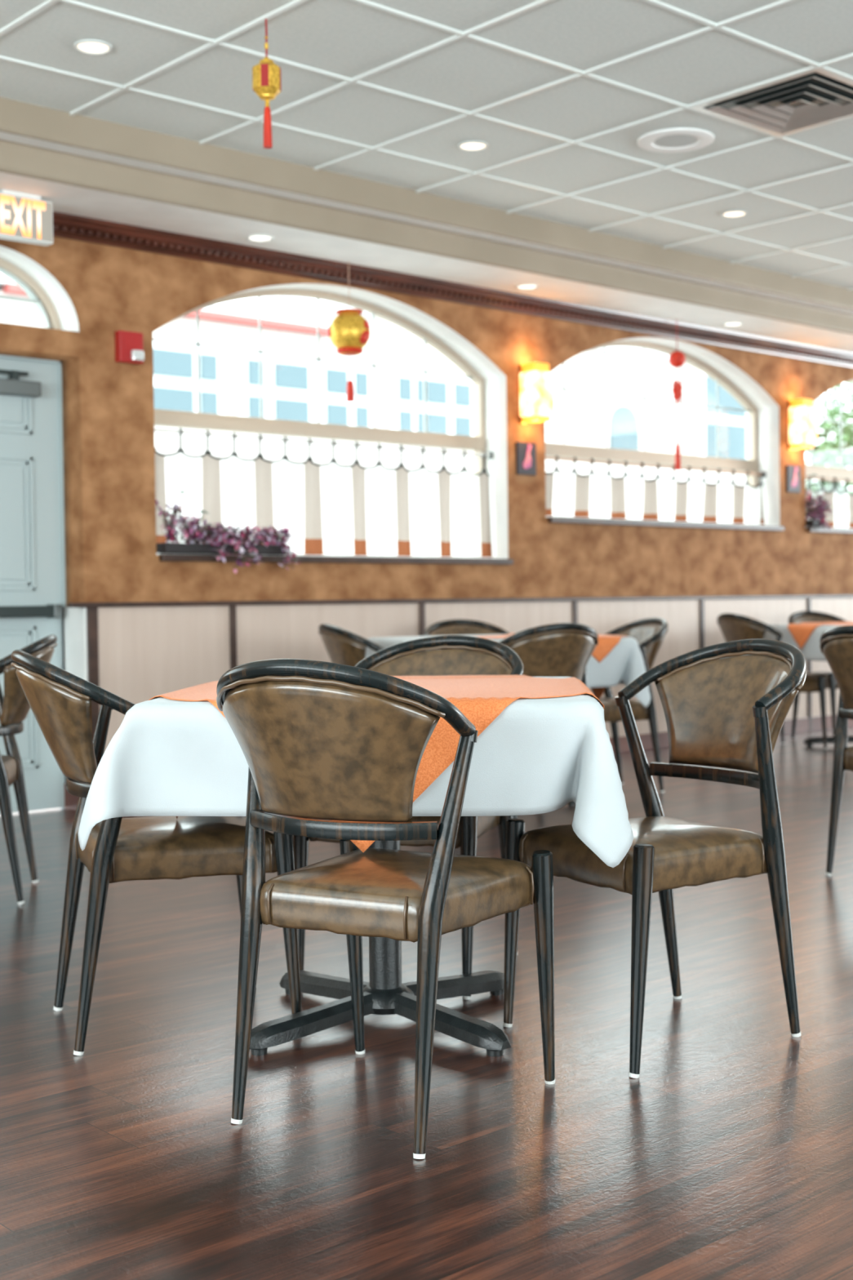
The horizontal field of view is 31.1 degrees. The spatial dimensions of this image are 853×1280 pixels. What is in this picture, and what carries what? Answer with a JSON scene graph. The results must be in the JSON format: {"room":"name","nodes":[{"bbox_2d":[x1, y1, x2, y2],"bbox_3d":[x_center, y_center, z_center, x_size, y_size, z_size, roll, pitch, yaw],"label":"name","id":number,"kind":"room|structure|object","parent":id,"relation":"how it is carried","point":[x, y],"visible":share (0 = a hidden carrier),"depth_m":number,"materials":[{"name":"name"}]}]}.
{"room":"restaurant","nodes":[
{"label":"restaurant","id":0,"kind":"room"},
{"bbox_2d":[0,726,852,1279],"bbox_3d":[3.406,0.827,4.478,17.600,0.100,10.720,-2,2,-42],"label":"floor","id":1,"kind":"structure","parent":0,"point":[729,1154],"depth_m":2.89,"materials":[{"name":"brown wood"}]},
{"bbox_2d":[0,634,57,904],"bbox_3d":[-1.482,0.406,4.954,0.579,0.840,0.477,-1,1,-8],"label":"armchair","id":2,"kind":"object","parent":1,"relation":"on","point":[15,708],"visible":0.79,"depth_m":4.84,"materials":[{"name":"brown leather"}]},
{"bbox_2d":[10,648,302,1055],"bbox_3d":[-0.617,0.434,3.411,0.579,0.840,0.477,-1,2,-20],"label":"armchair","id":3,"kind":"object","parent":1,"relation":"on","point":[117,849],"visible":0.94,"depth_m":3.25,"materials":[{"name":"brown leather"}]},
{"bbox_2d":[318,623,384,666],"bbox_3d":[-0.190,0.342,6.901,0.579,0.840,0.477,-1,2,-20],"label":"armchair","id":4,"kind":"object","parent":1,"relation":"on","point":[343,646],"visible":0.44,"depth_m":6.68,"materials":[{"name":"brown leather"}]},
{"bbox_2d":[249,840,511,1056],"bbox_3d":[-0.094,0.483,3.397,0.888,0.726,0.888,-1,1,3],"label":"pedestal table","id":5,"kind":"object","parent":1,"relation":"on","point":[385,993],"visible":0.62,"depth_m":3.34,"materials":[{"name":"black metal"}]},
{"bbox_2d":[77,676,633,867],"bbox_3d":[-0.105,0.262,3.383,1.122,0.316,1.098,-1,1,3],"label":"tablecloth","id":6,"kind":"object","parent":5,"relation":"on","point":[166,757],"visible":0.52,"depth_m":2.92,"materials":[{"name":"white fabric"}]},
{"bbox_2d":[148,675,604,852],"bbox_3d":[-0.096,0.247,3.392,0.945,0.295,0.949,-1,1,3],"label":"topper","id":7,"kind":"object","parent":6,"relation":"on","point":[481,699],"visible":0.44,"depth_m":3.08,"materials":[{"name":"orange fabric"}]},
{"bbox_2d":[216,658,555,1159],"bbox_3d":[-0.091,0.443,2.810,0.477,0.840,0.579,0,2,29],"label":"armchair","id":8,"kind":"object","parent":1,"relation":"on","point":[322,740],"visible":0.99,"depth_m":2.63,"materials":[{"name":"brown leather"}]},
{"bbox_2d":[293,635,524,999],"bbox_3d":[-0.016,0.415,3.911,0.477,0.840,0.579,0,2,20],"label":"armchair","id":9,"kind":"object","parent":1,"relation":"on","point":[449,655],"visible":0.35,"depth_m":4.08,"materials":[{"name":"brown leather"}]},
{"bbox_2d":[423,618,510,635],"bbox_3d":[0.260,0.317,7.660,0.477,0.840,0.579,-1,2,-20],"label":"armchair","id":10,"kind":"object","parent":1,"relation":"on","point":[457,626],"visible":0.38,"depth_m":7.88,"materials":[{"name":"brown leather"}]},
{"bbox_2d":[498,622,598,818],"bbox_3d":[0.440,0.345,6.454,0.477,0.840,0.579,-1,2,-27],"label":"armchair","id":11,"kind":"object","parent":1,"relation":"on","point":[558,649],"visible":0.39,"depth_m":6.21,"materials":[{"name":"brown leather"}]},
{"bbox_2d":[568,800,575,804],"bbox_3d":[0.327,0.374,7.125,0.941,0.748,0.941,-1,2,-20],"label":"pedestal table","id":12,"kind":"object","parent":1,"relation":"on","point":[572,802],"visible":0.02,"depth_m":6.96,"materials":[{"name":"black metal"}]},
{"bbox_2d":[365,634,650,707],"bbox_3d":[0.320,0.142,7.108,1.190,0.316,1.164,-1,2,-20],"label":"tablecloth","id":13,"kind":"object","parent":12,"relation":"on","point":[624,664],"visible":0.2,"depth_m":6.79,"materials":[{"name":"white fabric"}]},
{"bbox_2d":[477,632,627,699],"bbox_3d":[0.616,0.138,7.156,0.752,0.328,0.750,0,2,25],"label":"topper","id":14,"kind":"object","parent":13,"relation":"on","point":[606,643],"visible":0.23,"depth_m":6.77,"materials":[{"name":"orange fabric"}]},
{"bbox_2d":[599,617,668,792],"bbox_3d":[0.884,0.315,7.468,0.579,0.840,0.477,-1,2,-24],"label":"armchair","id":15,"kind":"object","parent":1,"relation":"on","point":[650,633],"visible":0.48,"depth_m":7.37,"materials":[{"name":"brown leather"}]},
{"bbox_2d":[502,638,806,1078],"bbox_3d":[0.523,0.423,3.308,0.579,0.840,0.477,-2,2,-32],"label":"armchair","id":16,"kind":"object","parent":1,"relation":"on","point":[727,704],"visible":0.95,"depth_m":3.28,"materials":[{"name":"brown leather"}]},
{"bbox_2d":[716,613,826,749],"bbox_3d":[2.084,0.251,9.426,0.579,0.840,0.477,-1,2,-23],"label":"armchair","id":17,"kind":"object","parent":1,"relation":"on","point":[733,627],"visible":0.49,"depth_m":9.30,"materials":[{"name":"brown leather"}]},
{"bbox_2d":[788,610,848,745],"bbox_3d":[2.636,0.232,9.932,0.477,0.840,0.579,-1,2,-24],"label":"armchair","id":18,"kind":"object","parent":1,"relation":"on","point":[805,616],"visible":0.38,"depth_m":9.99,"materials":[{"name":"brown leather"}]},
{"bbox_2d":[803,735,852,746],"bbox_3d":[2.713,0.288,9.391,0.941,0.748,0.941,-1,2,-21],"label":"pedestal table","id":19,"kind":"object","parent":1,"relation":"on","point":[830,740],"visible":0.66,"depth_m":9.49,"materials":[{"name":"black metal"}]},
{"bbox_2d":[764,623,844,661],"bbox_3d":[2.706,0.057,9.374,1.190,0.316,1.164,-1,2,-21],"label":"tablecloth","id":20,"kind":"object","parent":19,"relation":"on","point":[811,650],"visible":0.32,"depth_m":9.14,"materials":[{"name":"white fabric"}]},
{"bbox_2d":[786,621,852,649],"bbox_3d":[2.709,-0.028,9.384,0.903,0.159,0.905,0,2,24],"label":"topper","id":21,"kind":"object","parent":20,"relation":"on","point":[801,633],"visible":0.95,"depth_m":9.22,"materials":[{"name":"orange fabric"}]},
{"bbox_2d":[819,625,852,875],"bbox_3d":[1.597,0.366,5.063,0.579,0.840,0.477,-2,2,-34],"label":"armchair","id":22,"kind":"object","parent":1,"relation":"on","point":[837,651],"visible":1,"depth_m":5.10,"materials":[{"name":"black metal"}]},
{"bbox_2d":[0,0,852,289],"bbox_3d":[3.676,-2.143,4.060,17.600,0.101,9.800,-2,2,-42],"label":"ceiling","id":23,"kind":"structure","parent":0,"point":[562,95],"depth_m":5.89,"materials":[{"name":"tile"}]},
{"bbox_2d":[73,40,112,54],"bbox_3d":[-1.164,-2.068,5.359,0.133,0.007,0.133,-2,2,-42],"label":"recessed light","id":24,"kind":"object","parent":23,"relation":"in","point":[87,46],"visible":1,"depth_m":5.35,"materials":[{"name":"white glass"}]},
{"bbox_2d":[252,18,281,148],"bbox_3d":[-0.532,-1.856,5.118,0.093,0.425,0.093,-2,2,-42],"label":"lantern ornament","id":25,"kind":"object","parent":23,"relation":"hanging from","point":[266,75],"visible":1,"depth_m":5.09,"materials":[{"name":"gold fabric"}]},
{"bbox_2d":[457,141,488,151],"bbox_3d":[0.200,-2.116,6.577,0.133,0.007,0.133,-2,2,-42],"label":"recessed light","id":26,"kind":"object","parent":23,"relation":"in","point":[467,145],"visible":1,"depth_m":6.57,"materials":[{"name":"white glass"}]},
{"bbox_2d":[637,128,714,153],"bbox_3d":[1.060,-2.121,6.529,0.324,0.014,0.324,-2,2,-42],"label":"ceiling speaker","id":27,"kind":"object","parent":23,"relation":"attached to","point":[673,140],"visible":1,"depth_m":6.51,"materials":[{"name":"white plastic"}]},
{"bbox_2d":[654,134,697,146],"bbox_3d":[1.060,-2.120,6.529,0.202,0.008,0.202,-2,2,-42],"label":"grille","id":28,"kind":"object","parent":27,"relation":"attached to","point":[664,140],"depth_m":6.51,"materials":[{"name":"grey"}]},
{"bbox_2d":[720,209,747,217],"bbox_3d":[1.563,-2.163,7.795,0.133,0.007,0.133,-2,2,-42],"label":"recessed light","id":29,"kind":"object","parent":23,"relation":"in","point":[730,214],"visible":1,"depth_m":7.79,"materials":[{"name":"white glass"}]},
{"bbox_2d":[692,68,852,137],"bbox_3d":[1.466,-2.142,6.074,0.592,0.069,0.592,-2,2,-42],"label":"ceiling vent","id":30,"kind":"object","parent":23,"relation":"in","point":[816,97],"visible":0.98,"depth_m":6.08,"materials":[{"name":"grey metal"}]},
{"bbox_2d":[0,236,852,607],"bbox_3d":[-0.086,-0.618,8.331,17.000,2.720,0.250,-2,2,-42],"label":"wall","id":31,"kind":"structure","parent":0,"point":[95,291],"depth_m":8.26,"materials":[{"name":"brown paint"}]},
{"bbox_2d":[0,258,61,329],"bbox_3d":[-2.019,-1.531,6.691,0.900,0.335,0.080,-2,2,-42],"label":"window","id":32,"kind":"structure","parent":31,"relation":"in","point":[48,314],"depth_m":6.89,"materials":[{"name":"beige paint"}]},
{"bbox_2d":[0,355,66,813],"bbox_3d":[-1.999,-0.234,6.688,0.940,2.040,0.130,-2,2,-42],"label":"door","id":33,"kind":"structure","parent":31,"relation":"in","point":[33,588],"depth_m":6.90,"materials":[{"name":"grey"}]},
{"bbox_2d":[64,782,79,810],"bbox_3d":[-1.584,0.715,6.958,0.020,0.120,0.210,-2,2,-42],"label":"baseboard","id":34,"kind":"structure","parent":31,"relation":"attached to","point":[71,801],"depth_m":6.99,"materials":[{"name":"brown wood"}]},
{"bbox_2d":[62,607,87,781],"bbox_3d":[-1.588,0.253,6.950,0.017,0.805,0.197,-2,2,-42],"label":"trim","id":35,"kind":"structure","parent":31,"relation":"attached to","point":[75,647],"depth_m":6.92,"materials":[{"name":"white paint"}]},
{"bbox_2d":[86,607,99,737],"bbox_3d":[-1.498,0.313,6.899,0.052,0.925,0.024,-2,2,-42],"label":"trim","id":36,"kind":"structure","parent":31,"relation":"attached to","point":[92,641],"depth_m":6.88,"materials":[{"name":"brown wood"}]},
{"bbox_2d":[115,330,143,364],"bbox_3d":[-1.345,-1.331,6.980,0.124,0.140,0.072,-2,2,-42],"label":"fire alarm","id":37,"kind":"object","parent":31,"relation":"attached to","point":[128,344],"visible":1,"depth_m":6.96,"materials":[{"name":"red plastic"}]},
{"bbox_2d":[123,333,140,346],"bbox_3d":[-1.339,-1.359,6.971,0.090,0.050,0.003,-2,2,-42],"label":"grille","id":38,"kind":"object","parent":37,"relation":"attached to","point":[129,340],"depth_m":6.97,"materials":[{"name":"red plastic"}]},
{"bbox_2d":[229,605,236,668],"bbox_3d":[-0.931,0.293,7.405,0.034,0.925,0.024,-2,2,-42],"label":"trim","id":39,"kind":"structure","parent":31,"relation":"attached to","point":[233,615],"depth_m":7.38,"materials":[{"name":"brown wood"}]},
{"bbox_2d":[154,427,493,472],"bbox_3d":[-0.479,-0.980,7.961,2.292,0.118,0.037,-2,2,-42],"label":"curtain rod","id":40,"kind":"object","parent":31,"relation":"attached to","point":[490,454],"visible":0.91,"depth_m":7.88,"materials":[{"name":"white paint"}]},
{"bbox_2d":[155,449,492,557],"bbox_3d":[-0.475,-0.682,7.969,2.270,0.507,0.064,-2,2,-42],"label":"cafe curtain","id":41,"kind":"object","parent":40,"relation":"hanging from","point":[331,508],"visible":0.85,"depth_m":8.00,"materials":[{"name":"fabric"}]},
{"bbox_2d":[152,288,513,564],"bbox_3d":[-0.471,-1.103,7.954,2.310,1.413,0.270,-2,2,-42],"label":"window","id":42,"kind":"structure","parent":31,"relation":"in","point":[163,418],"depth_m":8.01,"materials":[{"name":"beige paint"}]},
{"bbox_2d":[155,490,301,573],"bbox_3d":[-0.956,-0.511,7.367,0.267,0.392,0.827,1,2,43],"label":"flower box","id":43,"kind":"object","parent":42,"relation":"on","point":[219,540],"visible":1,"depth_m":7.28,"materials":[{"name":"purple plant"}]},
{"bbox_2d":[418,603,425,635],"bbox_3d":[-0.022,0.262,8.217,0.034,0.925,0.024,-2,2,-42],"label":"trim","id":44,"kind":"structure","parent":31,"relation":"attached to","point":[421,606],"depth_m":8.20,"materials":[{"name":"grey metal"}]},
{"bbox_2d":[52,211,852,368],"bbox_3d":[0.012,-1.873,8.172,17.000,0.085,0.092,-2,2,-42],"label":"trim","id":45,"kind":"structure","parent":31,"relation":"attached to","point":[67,226],"depth_m":8.06,"materials":[{"name":"brown wood"}]},
{"bbox_2d":[68,594,852,607],"bbox_3d":[2.384,-0.291,10.353,10.640,0.022,0.034,-2,2,-42],"label":"trim","id":46,"kind":"structure","parent":31,"relation":"attached to","point":[748,597],"depth_m":8.14,"materials":[{"name":"brown wood"}]},
{"bbox_2d":[97,597,852,751],"bbox_3d":[2.348,0.130,10.342,10.320,0.825,0.012,-2,2,-42],"label":"wainscoting","id":47,"kind":"structure","parent":31,"relation":"attached to","point":[145,653],"depth_m":7.74,"materials":[{"name":"beige laminate"}]},
{"bbox_2d":[515,441,536,475],"bbox_3d":[0.568,-1.031,8.731,0.150,0.184,0.016,-2,2,-42],"label":"picture","id":48,"kind":"object","parent":31,"relation":"attached to","point":[526,452],"visible":1,"depth_m":8.72,"materials":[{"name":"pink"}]},
{"bbox_2d":[519,361,554,425],"bbox_3d":[0.615,-1.395,8.679,0.156,0.340,0.150,-2,2,-42],"label":"wall sconce","id":49,"kind":"object","parent":31,"relation":"attached to","point":[535,380],"visible":1,"depth_m":8.63,"materials":[{"name":"yellow glass"}]},
{"bbox_2d":[572,600,577,623],"bbox_3d":[0.873,0.231,9.017,0.034,0.925,0.024,-2,2,-42],"label":"trim","id":50,"kind":"structure","parent":31,"relation":"attached to","point":[575,603],"depth_m":8.99,"materials":[{"name":"grey metal"}]},
{"bbox_2d":[545,455,766,485],"bbox_3d":[1.459,-1.069,9.692,2.272,0.093,0.037,-2,2,-42],"label":"curtain rod","id":51,"kind":"object","parent":31,"relation":"attached to","point":[556,458],"visible":0.85,"depth_m":9.67,"materials":[{"name":"beige metal"}]},
{"bbox_2d":[545,470,764,524],"bbox_3d":[1.461,-0.888,9.697,2.270,0.297,0.063,-2,2,-42],"label":"cafe curtain","id":52,"kind":"object","parent":51,"relation":"hanging from","point":[572,494],"visible":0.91,"depth_m":9.66,"materials":[{"name":"fabric"}]},
{"bbox_2d":[545,341,784,531],"bbox_3d":[1.466,-1.294,9.682,2.290,1.173,0.270,-2,2,-42],"label":"window","id":53,"kind":"structure","parent":31,"relation":"in","point":[563,451],"depth_m":9.76,"materials":[{"name":"beige paint"}]},
{"bbox_2d":[699,599,704,648],"bbox_3d":[1.760,0.201,9.809,0.034,0.925,0.024,-2,2,-42],"label":"trim","id":54,"kind":"structure","parent":31,"relation":"attached to","point":[701,601],"depth_m":9.79,"materials":[{"name":"grey metal"}]},
{"bbox_2d":[609,714,852,753],"bbox_3d":[2.443,0.589,10.426,10.500,0.100,0.021,-2,2,-42],"label":"baseboard","id":55,"kind":"structure","parent":31,"relation":"attached to","point":[802,723],"depth_m":10.41,"materials":[{"name":"brown wood"}]},
{"bbox_2d":[786,464,800,493],"bbox_3d":[2.502,-1.098,10.460,0.150,0.184,0.016,-2,2,-42],"label":"picture","id":56,"kind":"object","parent":31,"relation":"attached to","point":[793,472],"visible":1,"depth_m":10.45,"materials":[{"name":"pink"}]},
{"bbox_2d":[787,398,817,450],"bbox_3d":[2.542,-1.462,10.401,0.156,0.340,0.150,-2,2,-42],"label":"wall sconce","id":57,"kind":"object","parent":31,"relation":"attached to","point":[802,414],"visible":1,"depth_m":10.35,"materials":[{"name":"yellow glass"}]},
{"bbox_2d":[807,598,812,731],"bbox_3d":[2.639,0.170,10.595,0.034,0.925,0.024,-2,2,-42],"label":"trim","id":58,"kind":"structure","parent":31,"relation":"attached to","point":[809,600],"depth_m":10.59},
{"bbox_2d":[805,379,852,533],"bbox_3d":[3.389,-1.361,11.401,2.290,1.173,0.270,-2,2,-42],"label":"window","id":59,"kind":"structure","parent":31,"relation":"in","point":[840,473],"depth_m":11.04,"materials":[{"name":"beige paint"}]},
{"bbox_2d":[804,473,833,530],"bbox_3d":[2.687,-0.950,10.615,0.272,0.395,0.205,-2,2,-42],"label":"trailing plant","id":60,"kind":"object","parent":59,"relation":"on","point":[820,505],"visible":1,"depth_m":10.60,"materials":[{"name":"purple plant"}]},
{"bbox_2d":[805,475,852,490],"bbox_3d":[3.382,-1.136,11.410,2.272,0.093,0.037,-2,2,-42],"label":"curtain rod","id":61,"kind":"object","parent":31,"relation":"attached to","point":[821,479],"visible":0.68,"depth_m":10.94,"materials":[{"name":"beige"}]},
{"bbox_2d":[805,486,852,528],"bbox_3d":[3.383,-0.955,11.415,2.266,0.296,0.067,-2,2,-42],"label":"cafe curtain","id":62,"kind":"object","parent":61,"relation":"hanging from","point":[842,503],"visible":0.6,"depth_m":11.07,"materials":[{"name":"fabric"}]},
{"bbox_2d":[0,97,852,352],"bbox_3d":[0.112,-2.089,8.052,17.000,0.350,0.900,-2,2,-42],"label":"soffit","id":63,"kind":"structure","parent":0,"point":[86,166],"depth_m":7.33,"materials":[{"name":"white paint"}]},
{"bbox_2d":[0,189,53,246],"bbox_3d":[-1.691,-1.755,6.374,0.280,0.190,0.064,-2,2,-42],"label":"exit sign","id":64,"kind":"object","parent":63,"relation":"hanging from","point":[24,218],"visible":1,"depth_m":6.36,"materials":[{"name":"white plastic"}]},
{"bbox_2d":[245,234,274,241],"bbox_3d":[-0.777,-1.879,7.179,0.133,0.007,0.133,-2,2,-42],"label":"recessed light","id":65,"kind":"object","parent":63,"relation":"in","point":[255,237],"visible":1,"depth_m":7.17,"materials":[{"name":"white glass"}]},
{"bbox_2d":[328,261,370,401],"bbox_3d":[-0.386,-1.549,7.707,0.212,0.700,0.213,-2,2,-42],"label":"lantern ornament","id":66,"kind":"object","parent":63,"relation":"hanging from","point":[348,332],"visible":1,"depth_m":7.64,"materials":[{"name":"gold metal"}]},
{"bbox_2d":[515,284,539,289],"bbox_3d":[0.549,-1.925,8.364,0.133,0.007,0.133,-2,2,-42],"label":"recessed light","id":67,"kind":"object","parent":63,"relation":"in","point":[523,286],"visible":1,"depth_m":8.36,"materials":[{"name":"white glass"}]},
{"bbox_2d":[668,320,685,470],"bbox_3d":[1.542,-1.506,9.432,0.104,0.920,0.104,-2,2,-42],"label":"hanging ornament","id":68,"kind":"object","parent":63,"relation":"hanging from","point":[677,359],"visible":1,"depth_m":9.42,"materials":[{"name":"red fabric"}]},
{"bbox_2d":[722,321,743,326],"bbox_3d":[1.914,-1.972,9.583,0.133,0.007,0.133,-2,2,-42],"label":"recessed light","id":69,"kind":"object","parent":63,"relation":"in","point":[732,323],"visible":1,"depth_m":9.57,"materials":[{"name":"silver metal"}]},
{"label":"outside","id":70,"kind":"structure","parent":0,"visible":0},
{"bbox_3d":[-3.589,0.232,41.563,90.000,0.100,53.250,-2,2,-42],"label":"pavement","id":71,"kind":"object","parent":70,"visible":0},
{"bbox_2d":[0,275,747,485],"bbox_3d":[-2.053,-3.257,36.180,23.500,7.107,9.250,-2,2,-42],"label":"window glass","id":72,"kind":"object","parent":71,"relation":"on","point":[229,380],"visible":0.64,"depth_m":31.26,"materials":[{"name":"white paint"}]},
{"bbox_2d":[804,382,852,493],"bbox_3d":[11.895,-4.330,45.488,5.374,8.472,4.849,-2,2,-42],"label":"window glass","id":73,"kind":"object","parent":71,"relation":"on","point":[820,452],"visible":0.22,"depth_m":44.58,"materials":[{"name":"clear glass"}]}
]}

